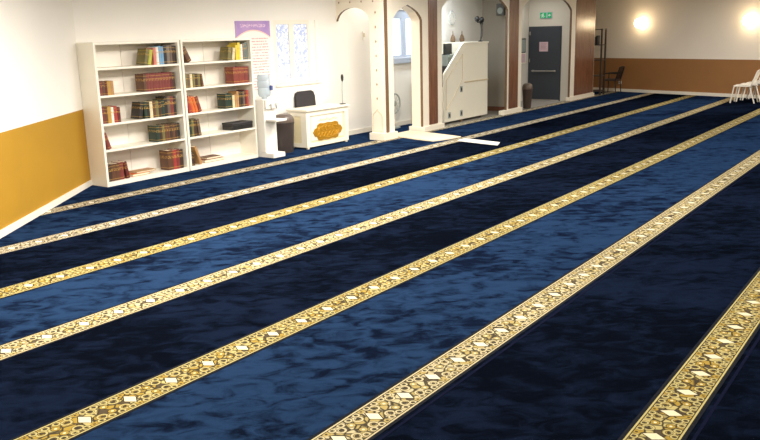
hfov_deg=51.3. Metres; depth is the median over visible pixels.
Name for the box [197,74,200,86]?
book
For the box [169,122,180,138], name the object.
book
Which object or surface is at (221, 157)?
book
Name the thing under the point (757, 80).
chair
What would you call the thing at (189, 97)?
book
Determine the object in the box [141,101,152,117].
book
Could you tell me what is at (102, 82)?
book
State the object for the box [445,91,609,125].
floor
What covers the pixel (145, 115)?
book
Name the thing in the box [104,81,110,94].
book
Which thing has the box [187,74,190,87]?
book
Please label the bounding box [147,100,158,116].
book
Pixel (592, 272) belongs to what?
carpet
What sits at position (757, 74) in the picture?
chair
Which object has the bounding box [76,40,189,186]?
bookcase
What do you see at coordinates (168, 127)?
book
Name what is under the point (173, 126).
book
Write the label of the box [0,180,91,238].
baseboard
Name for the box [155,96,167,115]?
book
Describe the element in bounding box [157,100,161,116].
book
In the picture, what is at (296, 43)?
window
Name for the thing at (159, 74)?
book
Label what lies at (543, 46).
notice
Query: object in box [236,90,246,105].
book
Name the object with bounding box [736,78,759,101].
chair
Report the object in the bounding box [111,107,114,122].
book
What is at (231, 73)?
book
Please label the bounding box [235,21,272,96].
poster
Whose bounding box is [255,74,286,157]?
water cooler
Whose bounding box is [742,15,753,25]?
wall lamp
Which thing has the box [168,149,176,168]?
book
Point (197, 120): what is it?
book
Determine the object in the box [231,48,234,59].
book
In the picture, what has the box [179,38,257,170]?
bookcase
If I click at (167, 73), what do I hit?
book
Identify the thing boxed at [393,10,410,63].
window
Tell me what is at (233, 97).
book
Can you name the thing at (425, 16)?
arcade
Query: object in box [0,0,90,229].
wall
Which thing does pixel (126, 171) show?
book
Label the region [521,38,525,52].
framed notice
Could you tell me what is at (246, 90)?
book
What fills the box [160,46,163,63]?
book
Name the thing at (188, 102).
book
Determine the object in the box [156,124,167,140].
book
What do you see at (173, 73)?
book
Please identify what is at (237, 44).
book
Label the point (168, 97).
book
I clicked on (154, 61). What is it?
book
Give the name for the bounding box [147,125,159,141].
book
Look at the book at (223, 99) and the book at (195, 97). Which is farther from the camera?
the book at (223, 99)
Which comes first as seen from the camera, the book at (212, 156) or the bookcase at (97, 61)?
the bookcase at (97, 61)
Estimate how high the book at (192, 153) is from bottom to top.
0.200 m
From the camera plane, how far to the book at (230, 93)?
12.67 m
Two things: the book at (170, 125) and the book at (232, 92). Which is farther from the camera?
the book at (232, 92)
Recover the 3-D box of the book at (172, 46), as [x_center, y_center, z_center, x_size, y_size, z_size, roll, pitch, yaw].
[-3.113,-2.443,11.687,0.190,0.262,0.050,8,16,35]
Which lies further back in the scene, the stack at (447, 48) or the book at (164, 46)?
the stack at (447, 48)
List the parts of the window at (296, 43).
pane, sill, pane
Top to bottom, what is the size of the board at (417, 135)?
0.018 m
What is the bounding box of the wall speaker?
[496,3,505,15]
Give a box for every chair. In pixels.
[294,90,315,107]
[729,69,759,103]
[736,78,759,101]
[742,81,759,99]
[748,80,759,98]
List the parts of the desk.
frame, panel, raised panel, frame, panel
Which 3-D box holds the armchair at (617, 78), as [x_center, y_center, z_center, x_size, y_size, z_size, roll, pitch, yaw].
[7.159,-4.304,24.213,0.546,0.813,0.447,9,17,37]
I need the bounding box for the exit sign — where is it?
[540,12,551,18]
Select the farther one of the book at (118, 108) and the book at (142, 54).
the book at (142, 54)
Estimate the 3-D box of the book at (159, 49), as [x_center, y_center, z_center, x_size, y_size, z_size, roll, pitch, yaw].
[-3.258,-2.393,11.492,0.190,0.262,0.040,8,16,35]
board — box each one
[398,130,460,141]
[457,138,499,145]
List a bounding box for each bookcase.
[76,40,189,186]
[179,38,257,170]
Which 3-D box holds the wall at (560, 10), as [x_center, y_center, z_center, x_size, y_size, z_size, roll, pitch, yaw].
[4.748,-4.870,22.140,1.220,3.012,0.150,8,16,35]
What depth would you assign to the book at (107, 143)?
10.90 m
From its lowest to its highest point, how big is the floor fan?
0.736 m
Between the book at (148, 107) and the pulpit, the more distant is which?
the pulpit
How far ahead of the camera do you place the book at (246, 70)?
12.87 m
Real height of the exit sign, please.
0.170 m
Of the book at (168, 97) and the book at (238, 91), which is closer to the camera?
the book at (168, 97)
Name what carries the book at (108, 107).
on the bookcase at (97, 61)
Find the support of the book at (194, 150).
on the bookcase at (241, 144)
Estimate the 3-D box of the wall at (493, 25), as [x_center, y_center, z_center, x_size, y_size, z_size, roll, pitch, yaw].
[2.985,-4.213,19.568,0.990,3.012,0.120,8,16,35]
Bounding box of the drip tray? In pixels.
[266,118,286,121]
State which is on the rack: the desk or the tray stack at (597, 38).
the tray stack at (597, 38)
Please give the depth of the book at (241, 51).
12.72 m
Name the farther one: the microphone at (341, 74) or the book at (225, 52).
the microphone at (341, 74)
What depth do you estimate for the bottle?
13.05 m
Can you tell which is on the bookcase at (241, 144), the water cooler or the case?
the case
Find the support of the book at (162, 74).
on the bookcase at (97, 61)
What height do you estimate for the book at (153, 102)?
0.235 m
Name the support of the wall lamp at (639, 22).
attached to the wall at (705, 46)
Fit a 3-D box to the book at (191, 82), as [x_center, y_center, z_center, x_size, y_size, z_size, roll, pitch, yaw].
[-2.929,-2.117,12.015,0.190,0.205,0.045,8,16,35]
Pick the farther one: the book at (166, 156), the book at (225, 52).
the book at (225, 52)
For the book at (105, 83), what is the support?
on the bookcase at (97, 61)
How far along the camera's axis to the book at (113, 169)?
11.03 m
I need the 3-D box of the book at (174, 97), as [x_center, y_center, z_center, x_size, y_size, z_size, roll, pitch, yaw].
[-3.125,-1.710,11.819,0.190,0.275,0.050,8,16,35]
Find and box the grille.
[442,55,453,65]
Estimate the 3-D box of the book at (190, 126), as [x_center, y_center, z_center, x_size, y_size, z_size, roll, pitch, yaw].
[-2.967,-1.404,12.105,0.190,0.260,0.060,8,16,35]
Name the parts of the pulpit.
balustrade, handrail, moulding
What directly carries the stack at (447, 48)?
on the pulpit
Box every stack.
[442,43,453,86]
[595,35,599,44]
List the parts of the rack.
post, post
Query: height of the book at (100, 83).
0.190 m
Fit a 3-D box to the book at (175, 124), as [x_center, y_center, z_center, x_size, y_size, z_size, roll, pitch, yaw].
[-3.125,-1.340,11.894,0.190,0.240,0.046,8,16,35]
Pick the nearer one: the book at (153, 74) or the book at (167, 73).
the book at (153, 74)
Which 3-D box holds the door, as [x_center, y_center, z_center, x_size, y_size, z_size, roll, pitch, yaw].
[4.606,-4.389,22.219,0.980,2.047,0.085,8,16,35]
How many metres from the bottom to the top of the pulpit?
1.990 m
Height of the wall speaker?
0.280 m
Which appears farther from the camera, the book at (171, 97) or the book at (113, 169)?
the book at (171, 97)
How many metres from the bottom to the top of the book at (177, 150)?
0.295 m
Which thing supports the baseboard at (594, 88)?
attached to the wall at (705, 46)
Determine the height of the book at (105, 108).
0.220 m
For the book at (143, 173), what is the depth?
11.43 m
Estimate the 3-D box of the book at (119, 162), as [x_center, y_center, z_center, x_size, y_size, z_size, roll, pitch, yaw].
[-3.710,-0.703,11.192,0.190,0.245,0.065,8,16,35]
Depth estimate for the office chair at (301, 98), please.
14.52 m
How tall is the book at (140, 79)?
0.250 m
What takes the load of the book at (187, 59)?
on the bookcase at (241, 144)
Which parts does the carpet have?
pile panel, pile panel, pile panel, pile panel, pile panel, pile panel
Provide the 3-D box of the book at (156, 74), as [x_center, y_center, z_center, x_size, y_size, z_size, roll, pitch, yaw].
[-3.303,-2.009,11.505,0.190,0.250,0.051,8,16,35]
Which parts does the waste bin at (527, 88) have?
swing lid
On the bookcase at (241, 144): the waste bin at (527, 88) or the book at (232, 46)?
the book at (232, 46)
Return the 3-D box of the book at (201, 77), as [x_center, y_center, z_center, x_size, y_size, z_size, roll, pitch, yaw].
[-2.804,-2.154,12.184,0.190,0.194,0.063,8,16,35]
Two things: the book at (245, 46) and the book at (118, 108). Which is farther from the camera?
the book at (245, 46)
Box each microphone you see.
[340,74,345,103]
[475,16,483,41]
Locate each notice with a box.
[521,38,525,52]
[521,53,525,63]
[539,42,547,50]
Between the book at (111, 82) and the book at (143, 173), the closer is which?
the book at (111, 82)
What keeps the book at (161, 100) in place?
on the bookcase at (97, 61)
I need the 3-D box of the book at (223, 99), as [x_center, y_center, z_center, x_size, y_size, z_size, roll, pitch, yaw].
[-2.500,-1.907,12.666,0.190,0.235,0.110,8,16,35]
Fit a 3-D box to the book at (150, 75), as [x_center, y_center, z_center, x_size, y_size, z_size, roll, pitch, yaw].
[-3.364,-1.988,11.423,0.190,0.250,0.051,8,16,35]
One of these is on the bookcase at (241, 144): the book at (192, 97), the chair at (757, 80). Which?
the book at (192, 97)
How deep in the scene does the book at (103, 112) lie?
10.79 m
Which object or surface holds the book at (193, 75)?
on the bookcase at (241, 144)
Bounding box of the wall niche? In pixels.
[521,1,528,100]
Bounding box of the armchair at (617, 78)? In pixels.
[602,66,624,92]
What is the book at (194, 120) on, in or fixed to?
on the bookcase at (241, 144)
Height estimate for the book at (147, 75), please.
0.250 m
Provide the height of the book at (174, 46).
0.258 m
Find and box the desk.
[286,103,349,148]
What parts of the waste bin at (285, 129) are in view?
swing lid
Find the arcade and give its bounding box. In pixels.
[335,0,595,140]
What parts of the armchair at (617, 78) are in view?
seat, backrest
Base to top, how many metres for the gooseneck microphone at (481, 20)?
0.570 m
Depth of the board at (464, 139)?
14.37 m
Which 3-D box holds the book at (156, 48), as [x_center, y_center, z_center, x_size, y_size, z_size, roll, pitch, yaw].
[-3.283,-2.379,11.459,0.190,0.250,0.045,8,16,35]
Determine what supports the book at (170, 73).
on the bookcase at (97, 61)
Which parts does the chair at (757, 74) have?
seat, backrest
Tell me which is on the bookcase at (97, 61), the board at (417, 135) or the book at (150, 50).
the book at (150, 50)
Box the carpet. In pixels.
[0,91,759,439]
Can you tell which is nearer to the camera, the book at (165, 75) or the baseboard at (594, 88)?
the book at (165, 75)
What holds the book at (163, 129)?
on the bookcase at (97, 61)
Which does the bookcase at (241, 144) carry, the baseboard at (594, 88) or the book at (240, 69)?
the book at (240, 69)
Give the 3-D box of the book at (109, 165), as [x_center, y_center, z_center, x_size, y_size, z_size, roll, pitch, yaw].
[-3.828,-0.657,11.034,0.190,0.235,0.070,8,16,35]
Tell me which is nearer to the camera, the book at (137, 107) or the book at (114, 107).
the book at (114, 107)
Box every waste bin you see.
[276,114,293,152]
[522,83,532,107]
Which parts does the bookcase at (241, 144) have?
panel, panel, panel, shelf, shelf, shelf, shelf, panel, panel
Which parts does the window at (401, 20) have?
pane, sill, pane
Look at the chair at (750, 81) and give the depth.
20.16 m
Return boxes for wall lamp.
[634,18,643,27]
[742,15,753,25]
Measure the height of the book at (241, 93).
0.255 m
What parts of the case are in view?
case lid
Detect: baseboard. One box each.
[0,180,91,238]
[349,119,411,134]
[593,87,759,97]
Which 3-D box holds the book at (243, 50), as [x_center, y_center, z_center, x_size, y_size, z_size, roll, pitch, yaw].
[-2.276,-2.733,12.817,0.190,0.260,0.045,8,16,35]
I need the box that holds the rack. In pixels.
[593,28,606,94]
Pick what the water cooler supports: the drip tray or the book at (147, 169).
the drip tray
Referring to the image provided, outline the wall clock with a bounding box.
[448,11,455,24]
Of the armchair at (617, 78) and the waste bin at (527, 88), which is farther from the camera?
the armchair at (617, 78)
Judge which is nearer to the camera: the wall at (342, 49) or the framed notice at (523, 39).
the wall at (342, 49)
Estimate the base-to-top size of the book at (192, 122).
0.265 m
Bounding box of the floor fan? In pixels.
[394,93,400,128]
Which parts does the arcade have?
panel, wood panel, wood panel, wood panel, wood panel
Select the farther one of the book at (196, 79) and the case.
the case
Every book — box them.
[99,81,105,95]
[99,82,102,95]
[101,106,111,122]
[101,107,105,123]
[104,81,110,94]
[104,82,107,94]
[104,107,108,123]
[104,133,111,149]
[107,163,116,180]
[107,164,112,181]
[108,105,117,122]
[110,81,113,94]
[110,162,120,179]
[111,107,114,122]
[113,161,124,179]
[117,107,120,121]
[118,160,129,177]
[129,167,155,173]
[129,171,149,176]
[131,102,143,118]
[135,74,146,91]
[136,49,149,64]
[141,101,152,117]
[142,102,147,118]
[143,73,152,90]
[144,48,156,64]
[146,74,149,91]
[146,102,149,117]
[147,47,158,64]
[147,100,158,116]
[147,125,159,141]
[148,49,152,64]
[149,73,155,90]
[150,46,161,64]
[152,101,155,117]
[154,45,166,63]
[155,73,158,90]
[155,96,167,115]
[155,99,164,116]
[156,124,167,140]
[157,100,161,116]
[158,72,167,89]
[158,73,161,90]
[159,125,162,141]
[159,149,173,169]
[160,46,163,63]
[161,73,164,89]
[161,123,172,139]
[162,125,165,140]
[164,72,170,89]
[166,45,169,63]
[167,96,170,115]
[167,124,170,140]
[168,122,177,138]
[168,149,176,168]
[169,45,172,63]
[169,72,172,88]
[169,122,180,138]
[169,123,175,139]
[170,96,173,115]
[171,45,174,63]
[171,148,180,168]
[172,72,175,88]
[173,96,176,114]
[174,46,176,63]
[175,148,183,167]
[183,46,190,62]
[186,73,197,86]
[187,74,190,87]
[187,96,192,112]
[188,96,195,112]
[188,119,194,136]
[189,95,201,111]
[189,120,191,136]
[190,74,192,87]
[191,96,197,111]
[191,118,201,135]
[191,145,201,163]
[191,152,194,165]
[192,74,194,86]
[193,119,196,135]
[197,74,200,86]
[200,74,203,86]
[200,154,220,159]
[201,156,223,162]
[217,93,230,108]
[219,47,231,59]
[225,67,238,83]
[227,45,237,59]
[228,91,238,106]
[229,43,240,59]
[230,93,232,107]
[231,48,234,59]
[232,95,234,107]
[235,66,244,82]
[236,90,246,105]
[238,66,248,82]
[238,91,240,106]
[240,43,244,59]
[240,44,242,59]
[240,91,242,106]
[244,43,246,58]
[246,90,248,105]
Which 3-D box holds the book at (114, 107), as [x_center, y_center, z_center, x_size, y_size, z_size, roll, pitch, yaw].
[-3.734,-1.475,11.001,0.190,0.225,0.055,8,16,35]
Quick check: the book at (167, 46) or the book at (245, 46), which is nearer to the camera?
the book at (167, 46)
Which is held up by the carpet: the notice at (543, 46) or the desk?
the desk
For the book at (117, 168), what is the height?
0.238 m
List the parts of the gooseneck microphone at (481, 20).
stem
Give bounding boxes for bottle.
[257,74,272,98]
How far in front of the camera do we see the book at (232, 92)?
12.78 m
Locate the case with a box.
[222,120,252,129]
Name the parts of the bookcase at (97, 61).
panel, panel, panel, shelf, shelf, shelf, shelf, panel, panel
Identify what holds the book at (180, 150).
on the bookcase at (97, 61)
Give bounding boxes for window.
[273,20,320,86]
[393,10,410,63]
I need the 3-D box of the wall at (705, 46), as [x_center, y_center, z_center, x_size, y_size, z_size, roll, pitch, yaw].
[10.623,-4.653,20.612,0.192,3.012,14.008,-12,17,-37]
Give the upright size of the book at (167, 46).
0.265 m
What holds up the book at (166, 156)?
on the bookcase at (97, 61)
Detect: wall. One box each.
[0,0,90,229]
[72,0,481,167]
[482,0,505,110]
[528,0,569,100]
[593,0,759,94]
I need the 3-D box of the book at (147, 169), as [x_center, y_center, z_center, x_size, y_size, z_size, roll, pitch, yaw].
[-3.482,-0.725,11.581,0.190,0.025,0.340,8,16,35]
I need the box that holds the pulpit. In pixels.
[442,32,488,123]
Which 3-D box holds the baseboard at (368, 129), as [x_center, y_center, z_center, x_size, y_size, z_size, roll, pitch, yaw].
[0.141,-2.000,16.829,0.018,0.090,8.420,8,16,35]
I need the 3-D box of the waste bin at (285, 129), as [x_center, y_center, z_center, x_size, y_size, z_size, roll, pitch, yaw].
[-1.669,-1.507,13.709,0.344,0.665,0.430,8,16,35]
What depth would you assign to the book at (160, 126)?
11.62 m
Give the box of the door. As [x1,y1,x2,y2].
[528,26,561,100]
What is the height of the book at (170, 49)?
0.270 m

